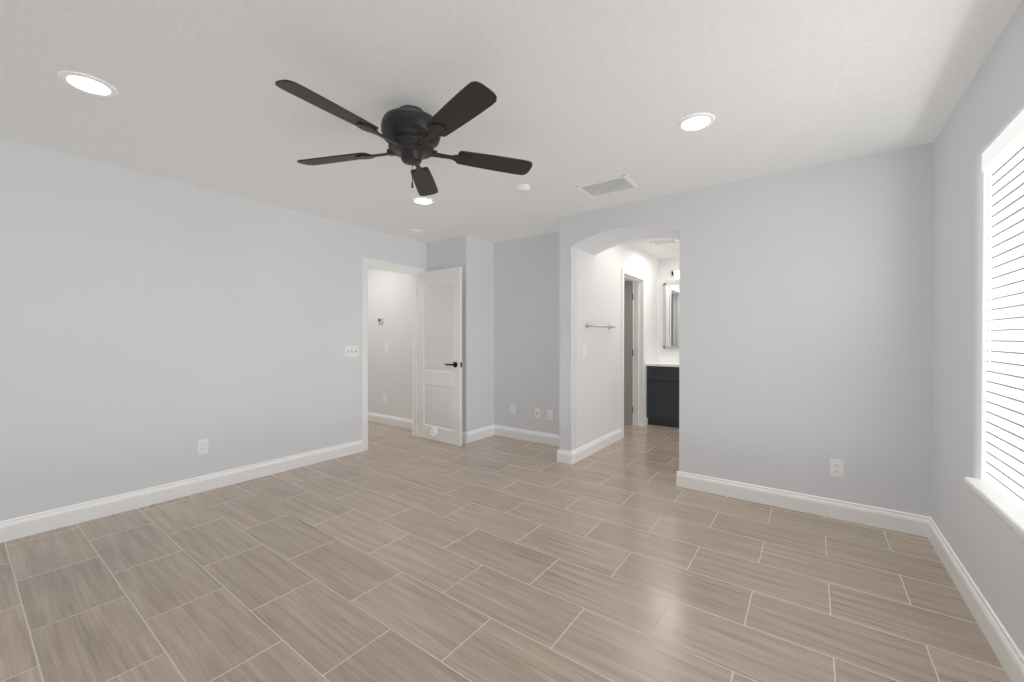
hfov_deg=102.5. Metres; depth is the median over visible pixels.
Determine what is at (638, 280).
door frame
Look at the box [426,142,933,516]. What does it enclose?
wall
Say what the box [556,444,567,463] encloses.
baseboard
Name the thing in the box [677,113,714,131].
recessed light
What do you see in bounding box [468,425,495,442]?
baseboard
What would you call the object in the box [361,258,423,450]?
door frame
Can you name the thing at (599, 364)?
wall
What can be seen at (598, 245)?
wall
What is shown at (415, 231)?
smoke detector
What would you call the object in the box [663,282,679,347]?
mirror
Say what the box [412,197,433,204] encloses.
recessed light
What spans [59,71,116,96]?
recessed light
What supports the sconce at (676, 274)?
attached to the wall at (667, 267)
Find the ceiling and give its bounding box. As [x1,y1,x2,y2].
[0,0,1021,258]
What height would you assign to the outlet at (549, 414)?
0.118 m
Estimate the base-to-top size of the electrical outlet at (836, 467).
0.118 m
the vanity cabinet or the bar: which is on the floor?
the vanity cabinet
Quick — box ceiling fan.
[275,80,531,195]
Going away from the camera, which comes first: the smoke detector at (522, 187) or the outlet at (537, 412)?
the smoke detector at (522, 187)
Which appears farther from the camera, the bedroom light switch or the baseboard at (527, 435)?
the baseboard at (527, 435)
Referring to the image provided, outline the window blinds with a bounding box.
[982,110,1023,509]
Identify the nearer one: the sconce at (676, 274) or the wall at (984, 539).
the wall at (984, 539)
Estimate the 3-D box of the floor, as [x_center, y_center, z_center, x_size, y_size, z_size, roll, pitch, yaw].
[-0.864,1.254,4.218,8.040,0.100,7.260,0,1,36]
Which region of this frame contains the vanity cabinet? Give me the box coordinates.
[646,355,678,427]
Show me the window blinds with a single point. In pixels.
(1006, 147)
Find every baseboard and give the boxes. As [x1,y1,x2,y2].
[0,440,362,542]
[368,412,412,428]
[462,432,467,442]
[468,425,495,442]
[496,425,558,445]
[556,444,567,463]
[568,428,621,464]
[676,471,679,486]
[680,471,923,536]
[924,516,1023,681]
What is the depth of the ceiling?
1.99 m
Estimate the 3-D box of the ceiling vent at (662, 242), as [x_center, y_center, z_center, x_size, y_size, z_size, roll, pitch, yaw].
[1.913,-1.238,5.156,0.300,0.008,0.200,0,1,36]
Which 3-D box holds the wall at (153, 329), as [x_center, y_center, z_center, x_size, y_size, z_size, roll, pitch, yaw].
[-2.368,-0.011,3.574,0.120,2.440,4.420,0,1,36]
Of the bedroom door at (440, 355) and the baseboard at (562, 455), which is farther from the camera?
the bedroom door at (440, 355)
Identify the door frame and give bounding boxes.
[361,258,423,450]
[621,268,644,437]
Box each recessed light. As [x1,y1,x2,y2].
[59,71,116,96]
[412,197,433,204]
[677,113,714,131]
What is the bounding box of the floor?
[0,421,1010,681]
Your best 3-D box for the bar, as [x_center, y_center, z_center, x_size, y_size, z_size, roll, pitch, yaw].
[0.982,-0.158,4.507,0.068,0.048,0.648,0,1,36]
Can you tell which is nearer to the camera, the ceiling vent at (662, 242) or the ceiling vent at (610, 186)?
the ceiling vent at (610, 186)
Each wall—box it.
[0,138,425,520]
[368,232,558,434]
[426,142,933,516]
[577,229,679,254]
[577,243,657,447]
[624,257,679,355]
[931,0,1023,655]
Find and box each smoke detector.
[410,229,421,232]
[516,184,529,191]
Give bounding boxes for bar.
[586,324,614,328]
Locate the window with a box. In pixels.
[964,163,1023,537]
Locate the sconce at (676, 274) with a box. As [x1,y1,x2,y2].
[672,270,679,278]
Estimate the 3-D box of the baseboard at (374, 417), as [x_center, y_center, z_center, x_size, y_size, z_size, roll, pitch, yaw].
[-2.338,1.126,6.286,3.020,0.125,0.017,0,1,36]
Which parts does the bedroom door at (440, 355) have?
stop panel, handle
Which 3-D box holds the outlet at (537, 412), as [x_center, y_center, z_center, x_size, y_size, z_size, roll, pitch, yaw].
[0.298,0.854,4.858,0.072,0.118,0.012,0,1,36]
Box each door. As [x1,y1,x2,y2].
[418,267,461,445]
[624,281,632,424]
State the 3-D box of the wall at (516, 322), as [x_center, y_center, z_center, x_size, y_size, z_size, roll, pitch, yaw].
[-1.393,-0.028,5.919,5.170,2.440,0.520,0,1,36]
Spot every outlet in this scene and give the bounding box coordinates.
[197,439,207,454]
[510,404,514,413]
[535,408,539,418]
[547,409,551,419]
[830,459,842,477]
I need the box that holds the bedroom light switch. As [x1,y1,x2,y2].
[345,345,358,356]
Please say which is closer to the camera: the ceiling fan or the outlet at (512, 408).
the ceiling fan
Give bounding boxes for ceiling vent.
[576,175,638,197]
[650,239,678,245]
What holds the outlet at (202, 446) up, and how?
attached to the wall at (153, 329)
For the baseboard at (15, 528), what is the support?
attached to the wall at (153, 329)
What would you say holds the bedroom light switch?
attached to the wall at (153, 329)
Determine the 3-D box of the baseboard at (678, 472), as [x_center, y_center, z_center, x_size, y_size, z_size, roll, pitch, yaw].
[2.041,1.140,4.328,0.017,0.125,2.257,0,1,36]
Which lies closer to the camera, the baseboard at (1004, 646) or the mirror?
the baseboard at (1004, 646)
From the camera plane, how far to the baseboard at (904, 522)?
2.89 m
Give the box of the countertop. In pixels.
[646,355,678,368]
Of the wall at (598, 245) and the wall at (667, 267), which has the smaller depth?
the wall at (598, 245)
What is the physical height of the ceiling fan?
0.415 m
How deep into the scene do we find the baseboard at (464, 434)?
4.83 m
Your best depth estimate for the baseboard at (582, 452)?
4.40 m
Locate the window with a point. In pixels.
(986, 406)
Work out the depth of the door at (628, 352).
5.78 m

